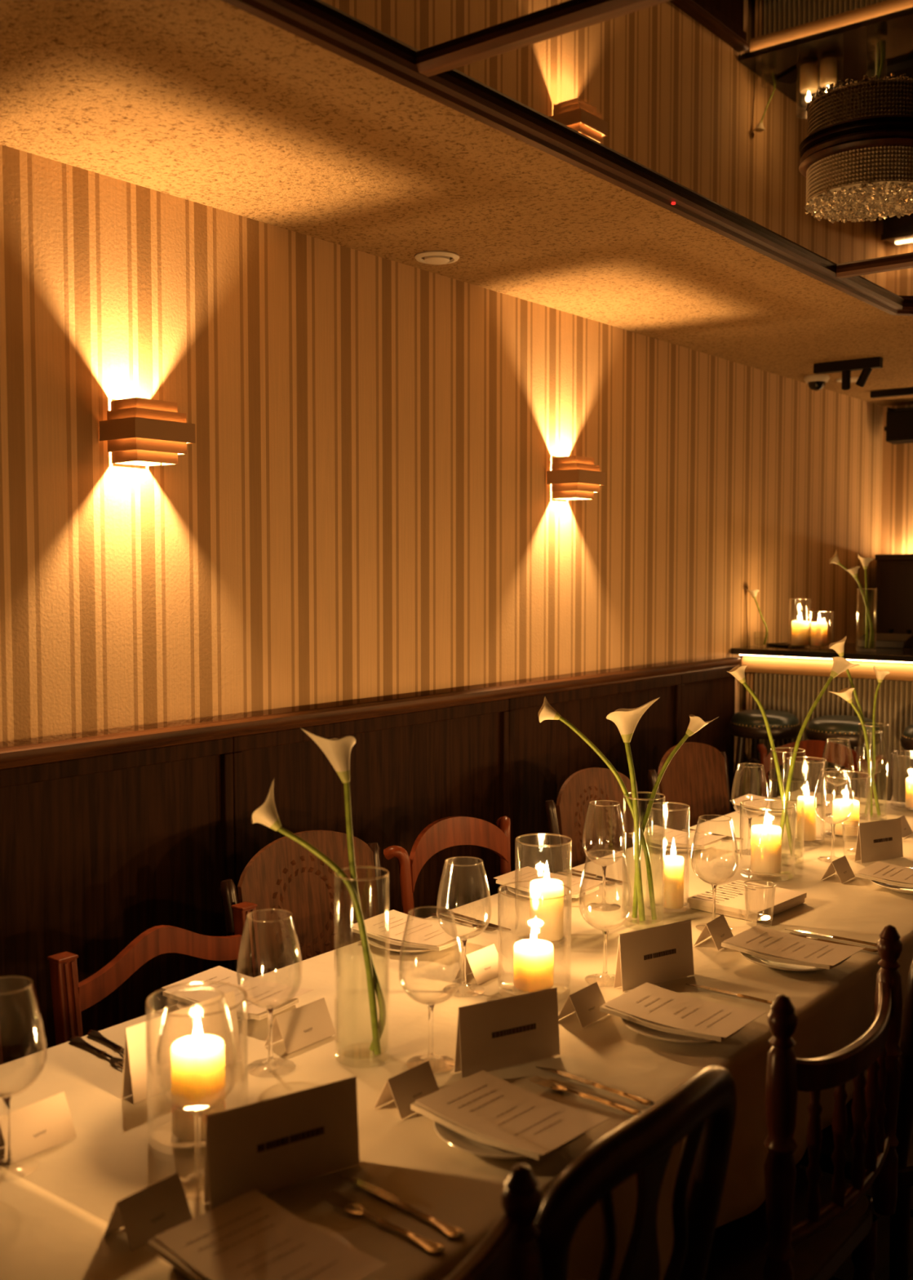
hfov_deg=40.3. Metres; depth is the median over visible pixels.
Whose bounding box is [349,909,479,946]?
menu sheet
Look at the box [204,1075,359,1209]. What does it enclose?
menu card
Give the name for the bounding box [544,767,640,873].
dining chair
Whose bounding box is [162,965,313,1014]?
menu sheet
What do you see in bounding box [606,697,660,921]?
calla lily
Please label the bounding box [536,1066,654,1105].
table knife
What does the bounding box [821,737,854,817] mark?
wine glass
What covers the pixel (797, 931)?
table knife
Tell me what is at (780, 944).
print
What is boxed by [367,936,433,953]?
dinner plate
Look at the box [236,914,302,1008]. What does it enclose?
bowl
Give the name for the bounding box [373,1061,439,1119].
place card
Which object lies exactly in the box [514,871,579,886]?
print
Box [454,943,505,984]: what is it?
place card
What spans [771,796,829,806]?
table knife
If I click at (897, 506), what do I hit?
wall
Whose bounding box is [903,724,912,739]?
seat cushion
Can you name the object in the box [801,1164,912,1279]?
floor
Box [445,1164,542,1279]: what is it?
dining chair
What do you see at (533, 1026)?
print
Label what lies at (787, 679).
bar counter
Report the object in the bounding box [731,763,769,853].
wine glass
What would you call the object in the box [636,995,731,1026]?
print
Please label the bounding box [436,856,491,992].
wine glass
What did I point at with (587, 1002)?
place card
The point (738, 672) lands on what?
calla lily
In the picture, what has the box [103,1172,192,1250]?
place card
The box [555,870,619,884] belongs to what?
fork
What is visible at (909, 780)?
pillar candle
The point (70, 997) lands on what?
dining chair
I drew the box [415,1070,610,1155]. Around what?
menu sheet
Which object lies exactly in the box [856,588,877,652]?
flower vase
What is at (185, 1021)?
menu card
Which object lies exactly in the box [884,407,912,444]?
loudspeaker
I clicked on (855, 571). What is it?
calla lily
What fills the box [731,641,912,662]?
countertop
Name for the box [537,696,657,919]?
calla lily
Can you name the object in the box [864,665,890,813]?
calla lily
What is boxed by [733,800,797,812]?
napkin
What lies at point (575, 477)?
wall sconce
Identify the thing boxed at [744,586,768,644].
calla lily
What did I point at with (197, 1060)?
pillar candle
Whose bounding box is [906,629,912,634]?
bottle
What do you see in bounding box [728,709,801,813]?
bar stool
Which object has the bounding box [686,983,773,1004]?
table knife
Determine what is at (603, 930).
bowl
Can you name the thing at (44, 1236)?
tablecloth
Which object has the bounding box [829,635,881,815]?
calla lily
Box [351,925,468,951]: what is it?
napkin
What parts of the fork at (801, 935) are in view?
handle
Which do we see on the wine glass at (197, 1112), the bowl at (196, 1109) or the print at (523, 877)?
the bowl at (196, 1109)
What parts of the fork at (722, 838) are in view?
handle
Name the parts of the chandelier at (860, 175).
plate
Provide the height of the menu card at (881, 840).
0.108 m
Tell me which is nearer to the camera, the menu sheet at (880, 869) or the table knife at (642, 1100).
the table knife at (642, 1100)
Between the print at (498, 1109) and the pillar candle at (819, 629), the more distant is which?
the pillar candle at (819, 629)
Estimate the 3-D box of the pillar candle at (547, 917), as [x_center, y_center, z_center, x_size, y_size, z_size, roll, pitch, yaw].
[0.194,0.557,2.678,0.072,0.166,0.072,3,4,38]
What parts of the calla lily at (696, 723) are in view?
stem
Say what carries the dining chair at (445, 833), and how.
on the floor
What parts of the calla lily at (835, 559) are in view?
stem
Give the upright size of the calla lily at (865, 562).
0.371 m
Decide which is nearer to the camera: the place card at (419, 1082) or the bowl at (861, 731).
the place card at (419, 1082)
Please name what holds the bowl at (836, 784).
on the wine glass at (828, 815)
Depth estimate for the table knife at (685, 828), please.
3.76 m
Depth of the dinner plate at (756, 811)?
4.05 m
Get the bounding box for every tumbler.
[744,880,776,924]
[842,821,857,858]
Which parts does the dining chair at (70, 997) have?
post, crest rail, post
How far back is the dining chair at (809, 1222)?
1.96 m
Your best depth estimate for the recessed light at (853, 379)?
5.45 m
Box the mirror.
[221,0,912,315]
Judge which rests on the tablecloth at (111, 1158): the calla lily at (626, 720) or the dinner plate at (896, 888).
the dinner plate at (896, 888)
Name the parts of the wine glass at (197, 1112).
stem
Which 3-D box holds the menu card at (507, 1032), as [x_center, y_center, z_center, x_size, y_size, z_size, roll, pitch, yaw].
[0.084,0.632,2.017,0.188,0.110,0.024,-2,4,-30]
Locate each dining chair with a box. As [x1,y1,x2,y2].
[0,1030,3,1065]
[47,901,261,1045]
[219,830,385,974]
[383,815,511,916]
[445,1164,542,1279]
[534,1065,737,1279]
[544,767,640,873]
[648,742,731,830]
[705,924,902,1279]
[757,739,887,799]
[795,960,912,1279]
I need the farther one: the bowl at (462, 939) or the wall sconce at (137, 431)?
the wall sconce at (137, 431)
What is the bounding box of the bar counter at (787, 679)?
[731,641,912,802]
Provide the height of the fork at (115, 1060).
0.006 m
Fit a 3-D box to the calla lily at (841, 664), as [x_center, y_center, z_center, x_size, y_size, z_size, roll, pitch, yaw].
[0.994,0.320,3.411,0.223,0.552,0.056,0,3,-9]
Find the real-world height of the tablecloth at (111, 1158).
0.250 m
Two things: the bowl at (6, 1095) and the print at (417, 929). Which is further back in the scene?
the print at (417, 929)
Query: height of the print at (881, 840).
0.009 m
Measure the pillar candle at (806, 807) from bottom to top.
0.171 m
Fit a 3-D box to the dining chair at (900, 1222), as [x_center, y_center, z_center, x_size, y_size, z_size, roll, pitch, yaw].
[0.802,0.947,2.504,0.468,0.913,0.463,3,4,38]
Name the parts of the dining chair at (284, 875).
post, post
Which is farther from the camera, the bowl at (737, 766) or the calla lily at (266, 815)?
the bowl at (737, 766)
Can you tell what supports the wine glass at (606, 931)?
on the tablecloth at (111, 1158)
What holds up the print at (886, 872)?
on the menu sheet at (880, 869)
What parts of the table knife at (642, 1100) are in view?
blade, handle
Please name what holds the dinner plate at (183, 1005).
on the tablecloth at (111, 1158)
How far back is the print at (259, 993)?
2.28 m
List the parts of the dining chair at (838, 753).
post, arched rail, post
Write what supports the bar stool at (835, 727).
on the floor
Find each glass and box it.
[0,976,46,1172]
[145,981,248,1153]
[155,986,237,1180]
[236,908,302,1075]
[398,906,463,1069]
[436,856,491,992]
[497,880,571,999]
[515,833,572,945]
[578,849,632,982]
[582,800,626,907]
[646,801,690,911]
[691,814,738,930]
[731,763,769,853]
[739,799,796,879]
[785,755,826,844]
[788,598,811,648]
[809,610,834,648]
[814,768,853,857]
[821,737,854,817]
[821,770,871,838]
[856,729,888,806]
[890,750,912,809]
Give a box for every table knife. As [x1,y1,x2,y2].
[86,1029,124,1055]
[339,1174,464,1236]
[441,909,511,930]
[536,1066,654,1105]
[564,867,631,884]
[681,826,743,839]
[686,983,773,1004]
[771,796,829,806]
[785,928,877,946]
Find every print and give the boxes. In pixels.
[186,1207,337,1279]
[192,976,282,1005]
[257,1126,324,1152]
[373,917,453,940]
[447,1084,561,1135]
[492,1022,536,1038]
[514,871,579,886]
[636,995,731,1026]
[644,948,676,959]
[645,829,702,842]
[693,881,761,902]
[746,932,833,957]
[873,865,912,879]
[874,837,893,843]
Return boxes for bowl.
[0,982,46,1097]
[155,993,237,1112]
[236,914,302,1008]
[398,913,463,1005]
[436,862,491,940]
[578,854,632,931]
[582,803,626,866]
[691,818,738,885]
[731,765,769,817]
[814,770,853,824]
[821,739,854,786]
[856,731,888,774]
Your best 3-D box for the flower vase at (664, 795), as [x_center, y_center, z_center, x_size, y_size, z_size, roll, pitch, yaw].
[0.421,0.495,2.798,0.095,0.295,0.095,3,4,38]
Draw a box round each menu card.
[121,990,241,1103]
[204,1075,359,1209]
[454,987,560,1077]
[613,919,694,991]
[854,817,903,862]
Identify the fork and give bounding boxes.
[68,1035,124,1068]
[321,1191,444,1252]
[431,912,497,931]
[529,1075,642,1115]
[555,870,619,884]
[675,829,734,839]
[789,933,878,951]
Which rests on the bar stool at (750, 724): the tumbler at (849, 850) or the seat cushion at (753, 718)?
the seat cushion at (753, 718)
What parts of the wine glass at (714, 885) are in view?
stem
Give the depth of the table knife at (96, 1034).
2.11 m
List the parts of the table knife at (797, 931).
blade, handle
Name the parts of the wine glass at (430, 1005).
stem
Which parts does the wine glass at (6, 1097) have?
stem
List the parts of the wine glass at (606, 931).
stem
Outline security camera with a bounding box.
[804,374,830,391]
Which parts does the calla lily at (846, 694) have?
stem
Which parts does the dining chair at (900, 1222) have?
seat, leg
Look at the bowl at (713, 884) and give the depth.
2.76 m
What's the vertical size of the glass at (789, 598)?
0.200 m
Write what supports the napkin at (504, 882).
on the dinner plate at (520, 892)
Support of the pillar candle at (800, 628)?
in the glass at (789, 598)
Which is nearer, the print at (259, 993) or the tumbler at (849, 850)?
the print at (259, 993)
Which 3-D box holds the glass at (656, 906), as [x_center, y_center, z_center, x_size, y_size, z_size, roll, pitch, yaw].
[0.499,0.512,2.938,0.101,0.245,0.101,3,4,38]
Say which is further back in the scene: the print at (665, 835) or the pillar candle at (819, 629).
the pillar candle at (819, 629)
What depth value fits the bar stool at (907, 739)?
4.51 m
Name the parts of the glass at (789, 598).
glass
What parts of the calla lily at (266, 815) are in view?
stem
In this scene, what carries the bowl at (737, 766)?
on the wine glass at (749, 818)
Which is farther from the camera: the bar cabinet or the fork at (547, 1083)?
the bar cabinet
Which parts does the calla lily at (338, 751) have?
stem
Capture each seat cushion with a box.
[731,709,799,728]
[808,715,880,734]
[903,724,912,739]
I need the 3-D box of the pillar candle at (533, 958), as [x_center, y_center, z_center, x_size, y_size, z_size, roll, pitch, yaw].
[0.147,0.594,2.365,0.076,0.126,0.076,3,4,38]
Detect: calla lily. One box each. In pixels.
[251,778,381,1054]
[301,728,386,1051]
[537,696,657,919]
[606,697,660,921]
[632,714,719,918]
[727,665,795,856]
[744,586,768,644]
[780,656,861,842]
[829,550,875,648]
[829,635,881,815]
[830,688,873,815]
[846,565,873,648]
[857,552,873,648]
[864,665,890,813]
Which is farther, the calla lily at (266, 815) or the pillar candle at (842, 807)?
the pillar candle at (842, 807)
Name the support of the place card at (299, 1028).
on the tablecloth at (111, 1158)
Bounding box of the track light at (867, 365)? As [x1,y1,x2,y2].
[813,356,883,390]
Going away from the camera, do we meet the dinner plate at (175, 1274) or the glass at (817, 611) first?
the dinner plate at (175, 1274)
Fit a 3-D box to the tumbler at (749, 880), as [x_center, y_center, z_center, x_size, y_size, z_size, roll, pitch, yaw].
[0.684,0.596,2.807,0.071,0.093,0.071,3,4,38]
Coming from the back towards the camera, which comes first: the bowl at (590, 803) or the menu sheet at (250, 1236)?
the bowl at (590, 803)
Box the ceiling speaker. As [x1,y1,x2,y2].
[414,250,459,264]
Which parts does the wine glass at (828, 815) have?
stem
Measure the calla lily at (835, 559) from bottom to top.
0.386 m
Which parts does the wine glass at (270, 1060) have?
stem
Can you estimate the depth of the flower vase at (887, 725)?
3.99 m
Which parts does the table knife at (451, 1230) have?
blade, handle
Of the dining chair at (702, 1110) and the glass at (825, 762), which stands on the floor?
the dining chair at (702, 1110)
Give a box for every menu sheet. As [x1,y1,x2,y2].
[154,1189,389,1279]
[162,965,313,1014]
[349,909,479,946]
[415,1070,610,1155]
[493,866,607,893]
[603,982,766,1037]
[630,825,727,845]
[724,924,865,965]
[730,793,797,809]
[857,861,912,884]
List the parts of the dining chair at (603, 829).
post, post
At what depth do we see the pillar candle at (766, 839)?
3.24 m
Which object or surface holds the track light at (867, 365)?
attached to the ceiling
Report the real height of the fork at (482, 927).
0.006 m
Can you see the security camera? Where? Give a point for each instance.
(815, 382)
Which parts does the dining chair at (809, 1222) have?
post, seat, rail, crest rail, leg, post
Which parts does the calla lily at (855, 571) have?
stem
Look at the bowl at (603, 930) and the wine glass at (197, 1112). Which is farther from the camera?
the bowl at (603, 930)
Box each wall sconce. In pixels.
[98,397,195,466]
[546,455,605,500]
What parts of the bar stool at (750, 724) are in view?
leg, leg, nail trim, leg, leg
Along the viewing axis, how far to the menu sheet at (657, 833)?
3.59 m
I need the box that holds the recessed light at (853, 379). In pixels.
[836,377,859,382]
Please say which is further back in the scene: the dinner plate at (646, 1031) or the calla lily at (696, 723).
the calla lily at (696, 723)
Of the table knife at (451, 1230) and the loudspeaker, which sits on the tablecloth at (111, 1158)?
the table knife at (451, 1230)
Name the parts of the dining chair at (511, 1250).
crest rail, post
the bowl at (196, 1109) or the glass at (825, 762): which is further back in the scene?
the glass at (825, 762)
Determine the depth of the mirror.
2.18 m
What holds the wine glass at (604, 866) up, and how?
on the tablecloth at (111, 1158)
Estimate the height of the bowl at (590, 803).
0.150 m
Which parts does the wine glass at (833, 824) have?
stem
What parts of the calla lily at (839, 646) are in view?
stem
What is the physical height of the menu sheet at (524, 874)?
0.010 m
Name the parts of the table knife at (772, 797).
handle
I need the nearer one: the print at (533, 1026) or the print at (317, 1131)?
the print at (317, 1131)
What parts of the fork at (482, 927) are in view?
handle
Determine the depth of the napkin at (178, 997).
2.21 m
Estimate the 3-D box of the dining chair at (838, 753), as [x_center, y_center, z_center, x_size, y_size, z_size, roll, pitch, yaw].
[1.227,0.838,4.497,0.503,0.908,0.451,3,4,38]
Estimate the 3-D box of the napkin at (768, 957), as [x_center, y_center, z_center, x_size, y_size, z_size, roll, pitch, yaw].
[0.667,0.631,2.525,0.232,0.016,0.105,3,4,40]
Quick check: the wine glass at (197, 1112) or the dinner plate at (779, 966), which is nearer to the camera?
the wine glass at (197, 1112)
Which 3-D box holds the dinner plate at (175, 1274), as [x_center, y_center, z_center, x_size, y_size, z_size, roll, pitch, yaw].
[-0.216,0.712,1.394,0.208,0.020,0.208,3,4,38]
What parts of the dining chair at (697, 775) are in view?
post, post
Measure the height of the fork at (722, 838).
0.006 m
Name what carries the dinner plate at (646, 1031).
on the tablecloth at (111, 1158)
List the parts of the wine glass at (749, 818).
stem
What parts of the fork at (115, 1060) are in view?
handle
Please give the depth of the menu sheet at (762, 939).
2.54 m
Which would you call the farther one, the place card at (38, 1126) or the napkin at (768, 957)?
the napkin at (768, 957)
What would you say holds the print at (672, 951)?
attached to the menu card at (664, 953)
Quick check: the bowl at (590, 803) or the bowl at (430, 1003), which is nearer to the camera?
the bowl at (430, 1003)
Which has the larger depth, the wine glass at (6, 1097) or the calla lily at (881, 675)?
the calla lily at (881, 675)
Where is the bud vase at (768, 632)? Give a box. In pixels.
[754,631,768,647]
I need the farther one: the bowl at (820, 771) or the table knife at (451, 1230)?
the bowl at (820, 771)
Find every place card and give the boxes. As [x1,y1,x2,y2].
[0,1091,76,1164]
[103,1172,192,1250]
[264,997,336,1053]
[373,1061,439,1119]
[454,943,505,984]
[558,982,608,1027]
[693,914,733,950]
[822,855,855,883]
[899,815,912,838]
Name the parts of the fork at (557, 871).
handle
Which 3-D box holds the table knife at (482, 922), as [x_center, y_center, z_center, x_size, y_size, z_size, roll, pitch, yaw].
[0.042,0.636,2.830,0.022,0.006,0.217,-3,4,-44]
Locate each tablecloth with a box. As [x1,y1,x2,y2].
[0,790,912,1279]
[0,1166,172,1279]
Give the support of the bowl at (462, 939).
on the wine glass at (464, 940)
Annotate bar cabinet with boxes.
[875,554,912,634]
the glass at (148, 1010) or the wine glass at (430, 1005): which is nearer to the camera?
the glass at (148, 1010)
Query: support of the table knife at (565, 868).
on the tablecloth at (111, 1158)
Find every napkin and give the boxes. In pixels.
[147,1237,208,1279]
[162,987,298,1020]
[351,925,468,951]
[410,1102,586,1159]
[496,877,599,897]
[600,994,747,1041]
[631,835,721,848]
[721,941,851,969]
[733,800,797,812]
[855,866,912,888]
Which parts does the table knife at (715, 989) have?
blade, handle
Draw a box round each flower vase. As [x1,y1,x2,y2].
[333,866,390,1064]
[622,791,666,923]
[769,746,806,862]
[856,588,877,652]
[857,722,889,819]
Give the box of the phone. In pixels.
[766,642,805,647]
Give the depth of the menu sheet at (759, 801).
4.12 m
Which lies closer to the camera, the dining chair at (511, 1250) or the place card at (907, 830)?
the dining chair at (511, 1250)
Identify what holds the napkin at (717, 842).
on the dinner plate at (671, 849)
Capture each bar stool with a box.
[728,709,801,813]
[806,715,882,797]
[900,724,912,777]
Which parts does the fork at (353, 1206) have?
handle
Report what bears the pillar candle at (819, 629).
in the glass at (817, 611)
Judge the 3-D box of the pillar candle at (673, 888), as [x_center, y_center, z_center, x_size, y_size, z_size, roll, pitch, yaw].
[0.509,0.544,2.919,0.050,0.164,0.050,3,4,38]
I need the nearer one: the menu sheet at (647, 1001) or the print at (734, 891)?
the menu sheet at (647, 1001)
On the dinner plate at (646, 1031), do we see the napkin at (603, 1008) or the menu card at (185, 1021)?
the napkin at (603, 1008)
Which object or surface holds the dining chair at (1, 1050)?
on the floor
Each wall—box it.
[0,144,884,1063]
[880,404,912,554]
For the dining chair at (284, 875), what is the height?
0.938 m
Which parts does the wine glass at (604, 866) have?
stem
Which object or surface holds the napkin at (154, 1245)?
on the dinner plate at (175, 1274)
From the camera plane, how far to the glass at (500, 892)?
2.35 m
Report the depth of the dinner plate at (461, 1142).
1.71 m
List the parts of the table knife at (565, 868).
handle, blade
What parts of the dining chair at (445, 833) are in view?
post, arched rail, post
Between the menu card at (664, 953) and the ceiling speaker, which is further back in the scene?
the ceiling speaker
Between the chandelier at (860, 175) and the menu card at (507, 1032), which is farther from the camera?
the chandelier at (860, 175)
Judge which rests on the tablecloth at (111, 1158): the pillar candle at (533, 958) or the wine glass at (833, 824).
the wine glass at (833, 824)
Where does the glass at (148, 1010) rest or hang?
on the tablecloth at (111, 1158)
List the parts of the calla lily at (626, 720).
stem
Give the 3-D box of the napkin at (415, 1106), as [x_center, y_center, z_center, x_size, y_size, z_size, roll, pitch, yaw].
[0.056,0.675,1.748,0.232,0.016,0.105,3,4,42]
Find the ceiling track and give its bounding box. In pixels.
[871,387,912,398]
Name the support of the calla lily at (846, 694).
in the flower vase at (887, 725)
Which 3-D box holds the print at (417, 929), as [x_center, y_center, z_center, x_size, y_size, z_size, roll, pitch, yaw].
[-0.097,0.618,2.666,0.154,0.005,0.108,2,4,38]
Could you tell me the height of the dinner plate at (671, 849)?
0.020 m
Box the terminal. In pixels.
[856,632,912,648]
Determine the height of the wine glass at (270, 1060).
0.250 m
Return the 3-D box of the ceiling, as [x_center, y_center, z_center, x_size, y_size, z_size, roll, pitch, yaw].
[1.157,-1.017,1.580,4.300,0.218,8.800,3,4,38]
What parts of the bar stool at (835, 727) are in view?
leg, leg, nail trim, leg, leg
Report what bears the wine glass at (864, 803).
on the tablecloth at (111, 1158)
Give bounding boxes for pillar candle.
[171,1034,225,1141]
[513,938,554,991]
[529,878,564,941]
[662,854,684,909]
[751,824,782,874]
[791,620,809,645]
[797,795,817,840]
[811,621,827,646]
[832,798,859,835]
[906,777,912,808]
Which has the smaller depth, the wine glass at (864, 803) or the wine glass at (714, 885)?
the wine glass at (714, 885)
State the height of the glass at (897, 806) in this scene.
0.188 m
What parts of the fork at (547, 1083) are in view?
handle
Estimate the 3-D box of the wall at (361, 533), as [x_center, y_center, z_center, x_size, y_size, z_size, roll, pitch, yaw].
[-0.563,0.089,2.996,0.164,2.586,8.800,3,4,38]
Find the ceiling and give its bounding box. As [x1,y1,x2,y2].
[0,0,912,406]
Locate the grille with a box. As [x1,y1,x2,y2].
[887,411,912,439]
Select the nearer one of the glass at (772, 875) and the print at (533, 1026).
the print at (533, 1026)
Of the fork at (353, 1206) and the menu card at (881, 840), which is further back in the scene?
the menu card at (881, 840)
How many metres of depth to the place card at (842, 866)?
3.22 m
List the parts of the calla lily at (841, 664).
stem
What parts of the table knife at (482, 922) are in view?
handle, blade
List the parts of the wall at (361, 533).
panel, panel rail, panel, chair rail, panel rail, panel, panel rail, panel rail, panel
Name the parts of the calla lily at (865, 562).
stem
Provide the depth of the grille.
6.12 m
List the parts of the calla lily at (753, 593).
stem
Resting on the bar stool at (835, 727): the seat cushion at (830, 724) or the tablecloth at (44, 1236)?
the seat cushion at (830, 724)
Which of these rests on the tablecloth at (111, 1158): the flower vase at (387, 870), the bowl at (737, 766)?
the flower vase at (387, 870)
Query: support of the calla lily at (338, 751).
in the flower vase at (387, 870)
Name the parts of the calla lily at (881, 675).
stem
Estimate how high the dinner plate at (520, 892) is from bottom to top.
0.020 m
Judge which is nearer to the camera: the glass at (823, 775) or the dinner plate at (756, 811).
the glass at (823, 775)
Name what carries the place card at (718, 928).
on the tablecloth at (111, 1158)
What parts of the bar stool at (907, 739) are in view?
leg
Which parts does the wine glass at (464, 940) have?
stem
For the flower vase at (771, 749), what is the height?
0.308 m
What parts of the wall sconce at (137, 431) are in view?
plate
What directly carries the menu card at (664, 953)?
on the tablecloth at (111, 1158)
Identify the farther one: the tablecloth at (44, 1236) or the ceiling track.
the ceiling track
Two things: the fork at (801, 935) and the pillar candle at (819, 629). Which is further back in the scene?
the pillar candle at (819, 629)
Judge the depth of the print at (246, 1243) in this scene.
1.41 m
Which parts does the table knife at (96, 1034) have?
blade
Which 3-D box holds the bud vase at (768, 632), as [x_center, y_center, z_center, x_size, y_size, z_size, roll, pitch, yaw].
[1.264,-0.003,5.158,0.060,0.061,0.060,3,4,38]
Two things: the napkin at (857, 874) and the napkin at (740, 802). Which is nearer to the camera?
the napkin at (857, 874)
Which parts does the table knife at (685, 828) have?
handle, blade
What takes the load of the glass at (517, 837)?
on the tablecloth at (111, 1158)
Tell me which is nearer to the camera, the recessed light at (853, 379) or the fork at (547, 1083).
the fork at (547, 1083)
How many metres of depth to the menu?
2.94 m
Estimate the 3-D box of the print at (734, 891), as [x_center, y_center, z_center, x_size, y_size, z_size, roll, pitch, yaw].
[0.657,0.607,3.001,0.079,0.001,0.209,3,4,43]
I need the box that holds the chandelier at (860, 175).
[799,128,912,223]
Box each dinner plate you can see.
[168,1222,351,1279]
[177,1000,252,1021]
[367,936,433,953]
[434,1096,572,1159]
[506,885,568,900]
[621,1017,740,1043]
[647,841,701,852]
[739,951,844,972]
[742,806,797,816]
[871,880,912,894]
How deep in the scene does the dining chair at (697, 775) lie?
4.29 m

